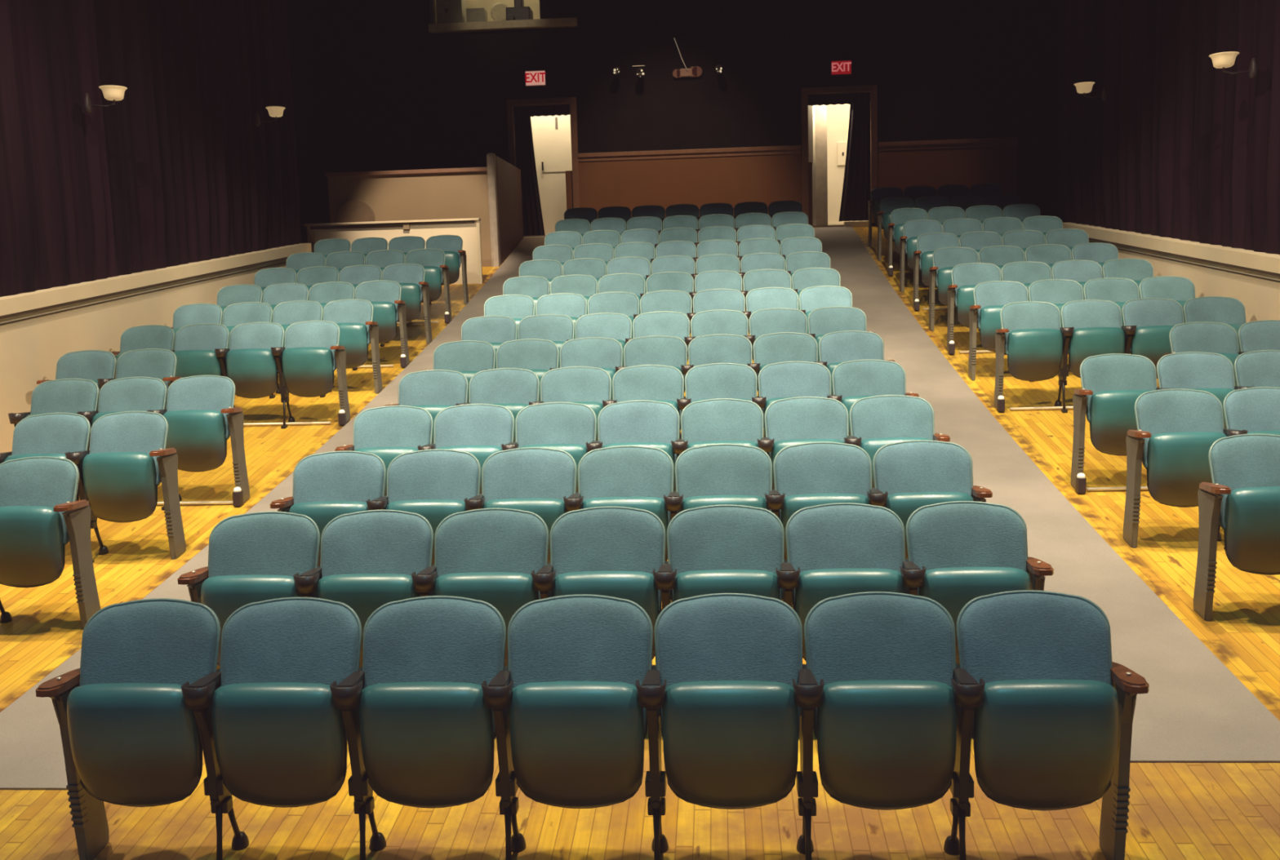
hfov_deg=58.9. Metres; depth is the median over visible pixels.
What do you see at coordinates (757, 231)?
seat
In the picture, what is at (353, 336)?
seat cushion
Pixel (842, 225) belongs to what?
floor
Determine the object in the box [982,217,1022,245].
seat
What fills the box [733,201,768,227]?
seat
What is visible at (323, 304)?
seat cushion
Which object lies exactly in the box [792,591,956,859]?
seat
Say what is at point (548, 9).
wall
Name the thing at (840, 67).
exit sign
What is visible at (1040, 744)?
seat cushion
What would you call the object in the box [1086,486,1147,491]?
conduit
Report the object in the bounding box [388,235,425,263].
seat
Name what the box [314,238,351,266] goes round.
seat
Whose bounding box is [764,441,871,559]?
seat
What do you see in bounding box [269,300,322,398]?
seat
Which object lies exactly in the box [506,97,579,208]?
trim
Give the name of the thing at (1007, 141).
trim
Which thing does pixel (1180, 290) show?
seat
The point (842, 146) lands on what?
wall plate
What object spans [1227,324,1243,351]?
seat cushion
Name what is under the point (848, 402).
seat cushion
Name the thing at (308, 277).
seat
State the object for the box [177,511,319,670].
seat
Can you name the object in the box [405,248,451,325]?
seat
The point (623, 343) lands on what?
seat cushion
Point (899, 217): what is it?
seat
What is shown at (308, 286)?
seat cushion
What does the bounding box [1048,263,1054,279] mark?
seat cushion
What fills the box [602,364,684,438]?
seat
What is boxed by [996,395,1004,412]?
light
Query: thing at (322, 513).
seat cushion
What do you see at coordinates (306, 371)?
seat cushion
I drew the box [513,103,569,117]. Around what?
curtain valance
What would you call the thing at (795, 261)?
seat
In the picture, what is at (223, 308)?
seat cushion
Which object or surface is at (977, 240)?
seat
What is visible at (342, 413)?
light
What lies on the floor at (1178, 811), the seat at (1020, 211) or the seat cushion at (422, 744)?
the seat at (1020, 211)
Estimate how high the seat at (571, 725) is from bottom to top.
0.946 m
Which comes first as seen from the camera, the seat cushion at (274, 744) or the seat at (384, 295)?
the seat cushion at (274, 744)
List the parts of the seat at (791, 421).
armrest, backrest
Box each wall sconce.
[83,84,127,112]
[253,106,285,126]
[1074,81,1108,101]
[1208,51,1257,79]
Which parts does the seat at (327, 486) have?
armrest, panel, backrest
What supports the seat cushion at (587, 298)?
on the seat at (586, 286)
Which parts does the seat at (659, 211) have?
backrest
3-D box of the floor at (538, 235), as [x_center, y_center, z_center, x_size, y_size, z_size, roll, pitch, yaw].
[-1.614,-3.426,20.395,1.840,0.120,0.980,-1,7,4]
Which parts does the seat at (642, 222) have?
backrest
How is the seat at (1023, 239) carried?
on the floor at (1178, 811)
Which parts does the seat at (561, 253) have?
backrest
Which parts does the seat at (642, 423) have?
armrest, backrest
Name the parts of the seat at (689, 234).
backrest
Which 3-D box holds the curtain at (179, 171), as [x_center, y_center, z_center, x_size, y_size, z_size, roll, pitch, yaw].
[-5.206,-3.810,7.921,0.169,7.388,14.950,-1,7,4]
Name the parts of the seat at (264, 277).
backrest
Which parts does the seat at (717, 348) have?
backrest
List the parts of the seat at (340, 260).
backrest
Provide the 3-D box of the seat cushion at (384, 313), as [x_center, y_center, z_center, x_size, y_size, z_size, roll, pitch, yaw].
[-2.815,-1.141,12.057,0.444,0.448,0.132,-1,7,4]
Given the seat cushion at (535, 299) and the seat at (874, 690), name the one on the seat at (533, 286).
the seat cushion at (535, 299)
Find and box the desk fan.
[490,2,507,21]
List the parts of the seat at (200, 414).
backrest, armrest, panel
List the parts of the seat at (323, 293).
backrest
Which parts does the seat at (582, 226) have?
backrest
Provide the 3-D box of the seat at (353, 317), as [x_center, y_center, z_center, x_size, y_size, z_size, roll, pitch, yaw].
[-2.872,-0.810,11.161,0.616,0.950,0.363,-1,7,4]
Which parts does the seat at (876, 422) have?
armrest, backrest, armrest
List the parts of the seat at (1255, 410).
leg, armrest, backrest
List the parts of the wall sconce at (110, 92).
arm, lamp shade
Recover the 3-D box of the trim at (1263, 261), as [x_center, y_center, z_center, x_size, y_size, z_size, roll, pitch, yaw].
[5.299,-0.984,7.648,0.475,1.630,15.100,-1,7,4]
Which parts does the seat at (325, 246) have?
backrest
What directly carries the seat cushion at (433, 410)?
on the seat at (433, 391)
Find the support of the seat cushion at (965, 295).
on the seat at (965, 277)
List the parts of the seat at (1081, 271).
backrest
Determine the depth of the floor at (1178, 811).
4.34 m
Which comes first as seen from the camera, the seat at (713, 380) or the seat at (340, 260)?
the seat at (713, 380)
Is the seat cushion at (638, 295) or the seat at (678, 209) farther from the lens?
the seat at (678, 209)
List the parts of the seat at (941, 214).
backrest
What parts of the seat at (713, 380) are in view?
backrest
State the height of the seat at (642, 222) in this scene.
0.946 m
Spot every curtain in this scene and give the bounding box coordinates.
[0,0,302,297]
[514,115,545,235]
[839,102,870,221]
[1056,0,1279,254]
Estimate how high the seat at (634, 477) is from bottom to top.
0.946 m
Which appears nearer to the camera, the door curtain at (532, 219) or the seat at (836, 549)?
the seat at (836, 549)
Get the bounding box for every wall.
[0,258,286,453]
[287,0,330,243]
[303,217,482,284]
[317,0,1058,226]
[324,167,491,266]
[432,0,436,23]
[465,0,540,21]
[486,153,523,266]
[539,0,575,18]
[826,103,868,225]
[1088,240,1279,322]
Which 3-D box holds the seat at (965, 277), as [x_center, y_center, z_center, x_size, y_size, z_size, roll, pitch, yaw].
[3.459,-1.261,11.724,0.570,0.935,0.358,-1,7,4]
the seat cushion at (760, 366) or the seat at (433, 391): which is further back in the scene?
the seat cushion at (760, 366)
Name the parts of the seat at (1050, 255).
backrest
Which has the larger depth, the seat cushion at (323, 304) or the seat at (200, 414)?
the seat cushion at (323, 304)
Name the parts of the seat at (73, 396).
armrest, backrest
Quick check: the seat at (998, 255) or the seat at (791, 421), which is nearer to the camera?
the seat at (791, 421)
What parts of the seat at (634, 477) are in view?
armrest, backrest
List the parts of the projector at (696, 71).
panel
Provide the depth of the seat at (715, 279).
11.91 m
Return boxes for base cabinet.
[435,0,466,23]
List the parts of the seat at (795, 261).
backrest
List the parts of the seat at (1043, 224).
backrest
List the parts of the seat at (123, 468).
armrest, support post, leg, backrest, armrest, panel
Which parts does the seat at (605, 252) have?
backrest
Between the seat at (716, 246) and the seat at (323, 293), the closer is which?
the seat at (323, 293)
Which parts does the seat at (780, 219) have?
backrest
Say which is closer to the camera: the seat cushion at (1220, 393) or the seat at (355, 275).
the seat cushion at (1220, 393)
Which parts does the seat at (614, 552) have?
armrest, support post, backrest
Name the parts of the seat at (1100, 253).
backrest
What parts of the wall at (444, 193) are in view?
rail, baseboard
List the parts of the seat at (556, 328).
backrest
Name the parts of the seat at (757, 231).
backrest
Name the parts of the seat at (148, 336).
armrest, backrest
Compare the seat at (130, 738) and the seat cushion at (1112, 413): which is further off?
the seat cushion at (1112, 413)
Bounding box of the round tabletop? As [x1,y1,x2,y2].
[335,199,374,222]
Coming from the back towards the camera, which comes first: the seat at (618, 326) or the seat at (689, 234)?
the seat at (689, 234)
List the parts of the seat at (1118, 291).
backrest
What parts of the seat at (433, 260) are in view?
backrest, armrest, panel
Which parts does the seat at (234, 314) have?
backrest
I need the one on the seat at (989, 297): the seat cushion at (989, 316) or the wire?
the seat cushion at (989, 316)
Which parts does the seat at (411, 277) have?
backrest, armrest, panel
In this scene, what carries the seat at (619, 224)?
on the floor at (1178, 811)
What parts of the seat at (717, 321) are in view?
backrest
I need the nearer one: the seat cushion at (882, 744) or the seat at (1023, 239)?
the seat cushion at (882, 744)
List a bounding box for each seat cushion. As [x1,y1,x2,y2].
[0,506,65,587]
[4,453,79,501]
[66,683,202,807]
[82,452,157,523]
[92,380,100,410]
[92,411,124,424]
[115,351,125,368]
[163,409,226,472]
[172,327,181,350]
[173,350,222,377]
[200,574,302,666]
[211,682,346,808]
[219,306,226,324]
[226,325,235,348]
[226,348,278,398]
[260,287,266,302]
[270,304,277,322]
[280,324,291,347]
[281,346,333,397]
[288,501,368,566]
[306,285,312,300]
[315,573,420,669]
[320,302,328,320]
[336,322,368,368]
[337,268,342,281]
[352,284,359,298]
[354,447,417,496]
[358,681,494,808]
[369,302,396,343]
[386,499,466,564]
[397,283,421,322]
[409,404,454,443]
[421,266,441,302]
[433,572,539,666]
[437,445,502,494]
[441,251,459,285]
[458,370,479,402]
[484,497,565,563]
[489,342,502,368]
[490,403,528,441]
[509,681,644,808]
[512,318,523,339]
[520,444,586,493]
[529,369,548,400]
[531,297,538,315]
[547,279,552,294]
[552,341,564,368]
[552,571,658,660]
[568,316,578,339]
[571,401,603,439]
[582,497,668,561]
[583,296,590,314]
[595,277,599,293]
[601,368,615,399]
[602,442,675,490]
[616,339,626,366]
[627,315,634,338]
[635,294,640,314]
[647,400,679,438]
[662,680,798,809]
[673,569,780,601]
[680,495,768,511]
[687,440,758,448]
[690,398,751,403]
[757,364,768,395]
[763,397,790,436]
[771,439,844,488]
[781,493,868,559]
[795,568,904,661]
[797,290,801,310]
[805,311,811,333]
[814,334,824,361]
[817,680,956,810]
[826,362,841,395]
[841,395,879,435]
[860,437,931,487]
[873,200,883,229]
[883,211,894,241]
[886,492,973,559]
[894,223,906,256]
[906,236,920,271]
[918,567,1031,665]
[920,250,937,288]
[937,266,955,306]
[956,284,978,328]
[973,679,1118,811]
[979,305,1005,353]
[997,265,1004,280]
[1007,328,1062,381]
[1021,248,1026,261]
[1022,283,1031,301]
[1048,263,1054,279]
[1053,303,1065,327]
[1068,327,1124,377]
[1077,281,1086,299]
[1089,390,1152,456]
[1097,262,1104,278]
[1114,302,1125,325]
[1130,325,1174,378]
[1133,280,1142,298]
[1146,431,1226,507]
[1175,300,1186,323]
[1190,388,1235,428]
[1218,353,1239,386]
[1223,486,1279,575]
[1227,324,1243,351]
[1247,430,1279,435]
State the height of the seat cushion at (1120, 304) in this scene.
0.448 m
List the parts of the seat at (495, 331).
backrest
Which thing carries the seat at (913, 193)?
on the floor at (1178, 811)
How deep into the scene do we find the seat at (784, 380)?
7.86 m
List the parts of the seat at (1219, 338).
backrest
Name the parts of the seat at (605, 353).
backrest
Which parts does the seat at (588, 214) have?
backrest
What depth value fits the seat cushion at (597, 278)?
12.84 m
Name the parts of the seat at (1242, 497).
panel, armrest, backrest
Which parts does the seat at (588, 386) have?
backrest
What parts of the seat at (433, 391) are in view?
backrest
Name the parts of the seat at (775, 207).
backrest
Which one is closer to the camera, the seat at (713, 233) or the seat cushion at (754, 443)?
the seat cushion at (754, 443)
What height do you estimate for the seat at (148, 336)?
0.935 m
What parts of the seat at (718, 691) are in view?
armrest, support post, leg, leg, backrest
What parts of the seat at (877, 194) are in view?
panel, backrest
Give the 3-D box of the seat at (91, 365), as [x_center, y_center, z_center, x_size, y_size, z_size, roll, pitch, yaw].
[-4.554,-0.178,9.267,0.570,0.935,0.358,-1,7,4]
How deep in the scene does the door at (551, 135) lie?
20.60 m
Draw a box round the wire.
[673,37,687,70]
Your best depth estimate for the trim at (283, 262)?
10.68 m
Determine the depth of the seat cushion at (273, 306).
12.06 m
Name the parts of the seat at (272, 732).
armrest, support post, leg, leg, backrest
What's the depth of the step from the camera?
19.45 m
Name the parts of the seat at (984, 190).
backrest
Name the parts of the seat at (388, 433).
armrest, backrest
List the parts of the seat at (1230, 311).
backrest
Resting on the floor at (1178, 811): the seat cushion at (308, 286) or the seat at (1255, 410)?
the seat at (1255, 410)
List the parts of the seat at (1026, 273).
backrest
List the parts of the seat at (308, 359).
support post, leg, leg, backrest, armrest, panel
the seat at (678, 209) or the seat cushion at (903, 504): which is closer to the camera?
the seat cushion at (903, 504)
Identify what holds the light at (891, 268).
attached to the seat at (899, 217)
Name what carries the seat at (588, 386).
on the floor at (1178, 811)
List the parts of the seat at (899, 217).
panel, armrest, backrest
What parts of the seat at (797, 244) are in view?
backrest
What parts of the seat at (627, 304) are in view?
backrest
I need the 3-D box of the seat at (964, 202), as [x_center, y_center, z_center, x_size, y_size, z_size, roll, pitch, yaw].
[4.795,-2.987,16.641,0.558,0.946,0.359,-1,7,4]
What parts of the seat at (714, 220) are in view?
backrest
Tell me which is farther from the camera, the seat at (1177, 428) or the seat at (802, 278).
the seat at (802, 278)
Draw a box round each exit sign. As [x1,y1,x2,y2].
[524,69,546,87]
[830,59,852,76]
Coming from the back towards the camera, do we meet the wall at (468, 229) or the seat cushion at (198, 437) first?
the wall at (468, 229)
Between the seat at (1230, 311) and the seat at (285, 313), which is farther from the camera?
the seat at (285, 313)
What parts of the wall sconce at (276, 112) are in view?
arm, lamp shade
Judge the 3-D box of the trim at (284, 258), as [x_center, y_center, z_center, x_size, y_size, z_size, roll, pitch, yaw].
[-5.008,-0.751,8.252,0.072,1.488,14.850,-1,7,4]
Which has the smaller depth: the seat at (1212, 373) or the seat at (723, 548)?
the seat at (723, 548)
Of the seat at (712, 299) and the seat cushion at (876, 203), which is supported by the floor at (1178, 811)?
the seat at (712, 299)
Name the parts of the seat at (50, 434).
armrest, backrest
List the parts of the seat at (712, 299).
backrest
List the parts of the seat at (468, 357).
backrest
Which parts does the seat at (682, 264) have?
backrest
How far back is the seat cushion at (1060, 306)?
10.51 m
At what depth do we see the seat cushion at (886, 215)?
16.59 m
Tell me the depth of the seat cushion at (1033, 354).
9.56 m
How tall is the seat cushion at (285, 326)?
0.448 m
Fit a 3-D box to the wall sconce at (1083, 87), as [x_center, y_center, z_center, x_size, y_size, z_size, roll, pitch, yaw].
[5.243,-3.927,13.184,0.378,0.213,0.228,-1,7,4]
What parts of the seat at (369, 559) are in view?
armrest, support post, backrest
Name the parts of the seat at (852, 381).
backrest, armrest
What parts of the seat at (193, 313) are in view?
backrest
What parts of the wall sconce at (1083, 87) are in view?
lamp shade, arm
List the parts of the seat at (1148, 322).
support post, backrest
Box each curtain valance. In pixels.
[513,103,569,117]
[808,92,870,105]
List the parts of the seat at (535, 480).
armrest, backrest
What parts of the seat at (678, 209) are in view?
backrest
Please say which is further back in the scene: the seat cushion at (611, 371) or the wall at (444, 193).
the wall at (444, 193)
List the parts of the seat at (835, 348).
backrest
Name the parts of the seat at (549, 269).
backrest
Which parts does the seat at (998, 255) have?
backrest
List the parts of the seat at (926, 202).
backrest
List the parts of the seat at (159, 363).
backrest, armrest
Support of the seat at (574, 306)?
on the floor at (1178, 811)
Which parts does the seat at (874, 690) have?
leg, support post, leg, armrest, backrest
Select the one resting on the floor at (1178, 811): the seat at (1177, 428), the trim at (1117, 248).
the seat at (1177, 428)
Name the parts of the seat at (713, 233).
backrest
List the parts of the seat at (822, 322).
backrest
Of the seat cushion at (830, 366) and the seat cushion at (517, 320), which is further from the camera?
the seat cushion at (517, 320)
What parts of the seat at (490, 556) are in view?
armrest, support post, backrest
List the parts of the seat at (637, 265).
backrest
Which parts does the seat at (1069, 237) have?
backrest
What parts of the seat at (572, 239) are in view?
backrest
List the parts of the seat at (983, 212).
backrest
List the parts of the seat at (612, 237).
backrest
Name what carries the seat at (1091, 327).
on the floor at (1178, 811)
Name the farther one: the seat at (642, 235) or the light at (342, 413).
the seat at (642, 235)
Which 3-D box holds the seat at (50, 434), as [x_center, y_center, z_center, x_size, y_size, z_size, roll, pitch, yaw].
[-3.758,0.381,7.185,0.558,0.946,0.359,-1,7,4]
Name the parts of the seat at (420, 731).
armrest, support post, leg, leg, backrest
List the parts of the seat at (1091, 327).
leg, support post, leg, backrest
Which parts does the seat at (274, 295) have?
backrest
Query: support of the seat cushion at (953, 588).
on the seat at (959, 553)
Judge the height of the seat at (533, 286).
0.935 m
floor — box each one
[0,226,1279,859]
[523,235,546,237]
[813,224,844,227]
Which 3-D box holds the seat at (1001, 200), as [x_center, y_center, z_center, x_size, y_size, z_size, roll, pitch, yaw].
[5.330,-2.998,16.605,0.616,0.950,0.363,-1,7,4]
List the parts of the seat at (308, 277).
backrest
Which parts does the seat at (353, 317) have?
backrest, armrest, panel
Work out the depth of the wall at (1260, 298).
10.21 m
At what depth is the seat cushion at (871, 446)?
6.65 m
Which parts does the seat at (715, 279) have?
backrest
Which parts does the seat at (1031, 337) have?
panel, armrest, backrest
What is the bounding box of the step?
[844,221,868,227]
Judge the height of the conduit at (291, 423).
0.028 m
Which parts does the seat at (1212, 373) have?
backrest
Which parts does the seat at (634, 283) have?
backrest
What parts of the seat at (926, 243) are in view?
panel, armrest, backrest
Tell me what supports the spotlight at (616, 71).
attached to the wall at (399, 94)
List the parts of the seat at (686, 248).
backrest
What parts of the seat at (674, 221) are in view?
backrest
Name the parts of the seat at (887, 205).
panel, armrest, backrest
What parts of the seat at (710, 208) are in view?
backrest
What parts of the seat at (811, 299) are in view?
backrest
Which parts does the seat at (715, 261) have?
backrest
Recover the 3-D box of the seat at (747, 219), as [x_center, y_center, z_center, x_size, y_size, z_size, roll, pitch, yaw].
[1.568,-2.568,15.867,0.558,0.946,0.359,-1,7,4]
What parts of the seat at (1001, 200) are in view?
backrest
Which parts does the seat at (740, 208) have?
backrest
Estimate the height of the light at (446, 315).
0.136 m
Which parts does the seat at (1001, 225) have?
backrest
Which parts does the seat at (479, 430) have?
armrest, backrest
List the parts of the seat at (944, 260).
panel, armrest, backrest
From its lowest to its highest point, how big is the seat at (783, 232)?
0.950 m
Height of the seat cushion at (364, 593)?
0.448 m
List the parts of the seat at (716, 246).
backrest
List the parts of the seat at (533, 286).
backrest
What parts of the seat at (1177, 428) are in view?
panel, armrest, backrest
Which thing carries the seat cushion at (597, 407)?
on the seat at (588, 386)
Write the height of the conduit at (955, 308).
0.028 m
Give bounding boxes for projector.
[506,0,533,20]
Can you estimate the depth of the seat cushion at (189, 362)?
10.05 m
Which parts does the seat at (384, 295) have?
backrest, armrest, panel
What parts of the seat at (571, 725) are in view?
armrest, support post, leg, leg, backrest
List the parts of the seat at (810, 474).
support post, armrest, backrest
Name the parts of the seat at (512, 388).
backrest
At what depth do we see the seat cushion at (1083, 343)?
9.51 m
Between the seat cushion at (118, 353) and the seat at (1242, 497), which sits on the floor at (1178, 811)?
the seat at (1242, 497)
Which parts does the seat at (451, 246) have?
backrest, armrest, panel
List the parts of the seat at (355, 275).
backrest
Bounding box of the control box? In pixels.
[466,7,487,22]
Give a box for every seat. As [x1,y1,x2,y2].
[0,413,90,501]
[0,456,100,630]
[8,378,99,450]
[35,598,220,859]
[36,350,116,410]
[65,411,186,563]
[76,377,167,449]
[97,348,182,408]
[111,324,174,378]
[146,375,249,511]
[170,303,222,350]
[170,323,229,377]
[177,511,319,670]
[181,597,361,859]
[214,322,284,408]
[216,284,262,324]
[222,302,272,348]
[253,267,296,302]
[262,283,308,322]
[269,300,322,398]
[270,450,386,566]
[271,320,350,429]
[286,252,325,283]
[293,510,433,669]
[296,266,338,300]
[308,281,355,320]
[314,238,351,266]
[320,298,382,397]
[325,250,364,281]
[329,595,506,859]
[334,405,433,496]
[339,264,382,298]
[351,237,387,264]
[352,280,408,370]
[365,249,404,279]
[366,448,480,564]
[379,263,431,346]
[384,369,468,443]
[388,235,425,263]
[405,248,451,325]
[411,508,548,666]
[417,404,514,494]
[425,235,468,304]
[426,340,495,402]
[455,368,539,441]
[461,315,517,368]
[464,447,577,563]
[481,594,653,859]
[484,294,534,339]
[484,338,559,400]
[501,402,596,493]
[502,275,550,315]
[517,314,574,368]
[519,259,562,294]
[528,366,611,439]
[531,506,666,660]
[532,244,573,275]
[535,293,586,339]
[544,231,582,259]
[549,337,622,399]
[550,274,597,314]
[555,218,590,244]
[562,257,606,293]
[563,445,674,561]
[564,207,597,231]
[566,312,631,366]
[573,243,613,275]
[580,291,639,338]
[582,230,620,258]
[586,400,679,490]
[590,217,626,243]
[591,273,645,314]
[597,206,631,230]
[600,256,650,293]
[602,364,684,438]
[608,241,655,275]
[614,335,687,392]
[615,228,658,258]
[622,216,662,243]
[625,311,689,360]
[626,204,665,230]
[633,289,692,334]
[635,593,802,859]
[640,271,693,306]
[645,255,695,288]
[650,240,696,262]
[652,504,784,610]
[654,227,697,247]
[658,215,698,241]
[661,204,699,223]
[663,444,772,519]
[671,398,764,457]
[676,363,757,411]
[680,333,752,374]
[684,309,748,345]
[687,288,745,320]
[688,270,742,304]
[691,253,740,287]
[692,239,737,273]
[693,226,736,255]
[694,213,734,234]
[696,203,733,221]
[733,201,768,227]
[734,213,771,241]
[735,224,775,256]
[737,238,779,272]
[738,253,785,290]
[739,268,791,310]
[742,287,798,333]
[743,307,807,363]
[746,332,817,395]
[751,361,831,436]
[757,396,848,488]
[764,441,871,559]
[768,200,807,226]
[771,211,813,239]
[775,223,820,254]
[775,502,905,661]
[780,236,822,271]
[785,251,837,288]
[791,267,840,310]
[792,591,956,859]
[799,285,860,333]
[807,306,875,361]
[813,330,894,395]
[826,359,919,435]
[844,395,950,487]
[866,440,992,559]
[868,186,903,247]
[877,196,915,261]
[888,207,927,275]
[899,219,942,292]
[899,501,1053,665]
[903,185,936,203]
[912,232,959,311]
[915,195,950,219]
[928,206,964,232]
[928,246,978,331]
[936,184,969,201]
[942,217,982,246]
[943,590,1149,859]
[946,262,1001,354]
[950,194,985,217]
[959,231,1002,262]
[964,204,1002,231]
[968,280,1028,381]
[969,183,1003,204]
[978,245,1025,331]
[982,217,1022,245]
[985,193,1021,217]
[994,301,1062,412]
[1001,261,1051,355]
[1002,230,1045,261]
[1003,204,1040,230]
[1022,215,1062,242]
[1025,244,1071,279]
[1028,279,1084,382]
[1045,228,1088,259]
[1051,259,1102,299]
[1054,299,1124,413]
[1071,242,1118,278]
[1071,353,1157,493]
[1083,277,1139,325]
[1102,257,1153,298]
[1121,297,1183,378]
[1123,388,1226,548]
[1139,275,1195,323]
[1156,351,1235,428]
[1163,321,1239,386]
[1183,296,1246,351]
[1193,434,1279,622]
[1217,386,1279,549]
[1234,350,1279,390]
[1238,320,1279,355]
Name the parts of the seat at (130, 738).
armrest, panel, backrest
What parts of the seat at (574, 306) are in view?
backrest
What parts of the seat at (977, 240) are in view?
backrest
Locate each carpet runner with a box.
[0,235,545,790]
[813,226,1279,763]
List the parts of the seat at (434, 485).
armrest, backrest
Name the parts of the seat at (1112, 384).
panel, armrest, backrest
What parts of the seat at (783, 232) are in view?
backrest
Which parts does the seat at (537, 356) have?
backrest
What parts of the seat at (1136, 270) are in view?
backrest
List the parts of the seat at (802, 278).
backrest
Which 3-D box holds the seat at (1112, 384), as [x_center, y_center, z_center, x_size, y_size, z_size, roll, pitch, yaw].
[3.234,-0.043,7.708,0.570,0.935,0.358,-1,7,4]
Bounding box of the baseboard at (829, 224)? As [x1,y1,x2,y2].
[829,223,844,225]
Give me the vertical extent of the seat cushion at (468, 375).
0.448 m
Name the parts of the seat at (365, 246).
backrest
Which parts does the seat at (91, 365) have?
armrest, backrest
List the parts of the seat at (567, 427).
armrest, backrest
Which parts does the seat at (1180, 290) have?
backrest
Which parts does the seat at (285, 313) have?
backrest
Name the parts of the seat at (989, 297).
panel, armrest, backrest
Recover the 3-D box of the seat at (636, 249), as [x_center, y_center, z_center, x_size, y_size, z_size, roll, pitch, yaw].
[-0.085,-1.844,13.979,0.558,0.946,0.359,-1,7,4]
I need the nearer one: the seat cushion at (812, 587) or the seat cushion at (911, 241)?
the seat cushion at (812, 587)
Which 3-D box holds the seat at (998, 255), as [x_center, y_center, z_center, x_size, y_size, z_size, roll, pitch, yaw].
[4.033,-1.590,12.685,0.558,0.946,0.359,-1,7,4]
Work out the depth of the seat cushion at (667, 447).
6.76 m
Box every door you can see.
[530,115,572,235]
[814,104,827,225]
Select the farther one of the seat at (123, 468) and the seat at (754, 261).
the seat at (754, 261)
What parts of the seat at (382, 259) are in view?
backrest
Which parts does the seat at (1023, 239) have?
backrest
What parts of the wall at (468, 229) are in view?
moulding, moulding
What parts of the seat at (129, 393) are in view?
armrest, support post, backrest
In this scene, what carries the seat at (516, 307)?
on the floor at (1178, 811)
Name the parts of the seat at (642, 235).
backrest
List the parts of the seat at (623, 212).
backrest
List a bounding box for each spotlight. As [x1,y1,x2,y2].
[612,66,620,75]
[635,68,644,77]
[715,64,723,73]
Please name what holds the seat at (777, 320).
on the floor at (1178, 811)
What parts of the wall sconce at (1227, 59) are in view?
lamp shade, arm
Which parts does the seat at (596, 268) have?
backrest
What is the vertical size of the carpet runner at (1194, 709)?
2.837 m
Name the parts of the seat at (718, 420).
armrest, backrest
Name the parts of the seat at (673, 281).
backrest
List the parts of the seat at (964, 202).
backrest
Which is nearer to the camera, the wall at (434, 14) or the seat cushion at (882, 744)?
the seat cushion at (882, 744)
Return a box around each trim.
[0,243,311,315]
[0,256,288,319]
[0,262,286,325]
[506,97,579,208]
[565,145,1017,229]
[577,137,1017,161]
[800,84,877,224]
[808,105,816,226]
[1062,222,1279,273]
[1088,237,1279,276]
[1117,248,1279,282]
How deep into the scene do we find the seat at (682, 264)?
12.95 m
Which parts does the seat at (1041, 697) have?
leg, support post, leg, armrest, backrest, panel, armrest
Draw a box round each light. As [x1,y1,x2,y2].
[232,487,243,506]
[337,409,346,425]
[400,354,406,367]
[444,311,449,323]
[888,265,893,275]
[914,298,919,310]
[948,340,955,354]
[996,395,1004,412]
[1075,473,1086,493]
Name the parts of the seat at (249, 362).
support post, backrest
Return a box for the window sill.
[428,17,577,33]
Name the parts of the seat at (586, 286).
backrest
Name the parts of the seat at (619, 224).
backrest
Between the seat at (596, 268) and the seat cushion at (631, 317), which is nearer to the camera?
the seat cushion at (631, 317)
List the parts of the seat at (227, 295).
backrest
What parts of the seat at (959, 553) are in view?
support post, armrest, backrest, panel, armrest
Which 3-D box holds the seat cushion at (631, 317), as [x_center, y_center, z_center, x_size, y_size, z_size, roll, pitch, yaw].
[-0.259,-0.873,10.871,0.444,0.448,0.132,-1,7,4]
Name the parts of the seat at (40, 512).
leg, backrest, armrest, panel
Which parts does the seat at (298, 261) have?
backrest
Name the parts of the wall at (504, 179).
post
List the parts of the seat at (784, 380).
backrest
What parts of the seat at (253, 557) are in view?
armrest, panel, backrest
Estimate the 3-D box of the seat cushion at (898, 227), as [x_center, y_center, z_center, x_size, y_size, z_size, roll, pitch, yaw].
[3.733,-2.623,15.610,0.444,0.448,0.132,-1,7,4]
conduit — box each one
[156,501,233,505]
[243,422,331,426]
[357,364,393,368]
[396,320,438,324]
[923,306,956,310]
[959,350,994,353]
[1009,406,1073,410]
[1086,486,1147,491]
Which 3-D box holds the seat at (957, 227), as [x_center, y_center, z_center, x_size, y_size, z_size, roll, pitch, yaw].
[4.160,-2.269,14.683,0.558,0.946,0.359,-1,7,4]
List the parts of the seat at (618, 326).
backrest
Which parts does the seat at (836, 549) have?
support post, armrest, backrest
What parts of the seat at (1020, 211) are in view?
backrest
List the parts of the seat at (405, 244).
backrest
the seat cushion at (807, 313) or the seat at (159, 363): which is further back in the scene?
the seat cushion at (807, 313)
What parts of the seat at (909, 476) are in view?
armrest, backrest, panel, armrest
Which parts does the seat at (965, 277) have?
panel, armrest, backrest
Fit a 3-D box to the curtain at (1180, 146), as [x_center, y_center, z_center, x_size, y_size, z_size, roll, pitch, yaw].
[5.148,-4.020,7.570,0.170,7.470,15.700,-1,7,4]
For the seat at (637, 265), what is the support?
on the floor at (1178, 811)
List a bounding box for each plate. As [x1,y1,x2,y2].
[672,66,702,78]
[837,142,847,165]
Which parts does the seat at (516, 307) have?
backrest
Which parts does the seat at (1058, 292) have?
backrest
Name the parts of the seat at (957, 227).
backrest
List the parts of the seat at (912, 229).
panel, armrest, backrest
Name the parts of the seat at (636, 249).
backrest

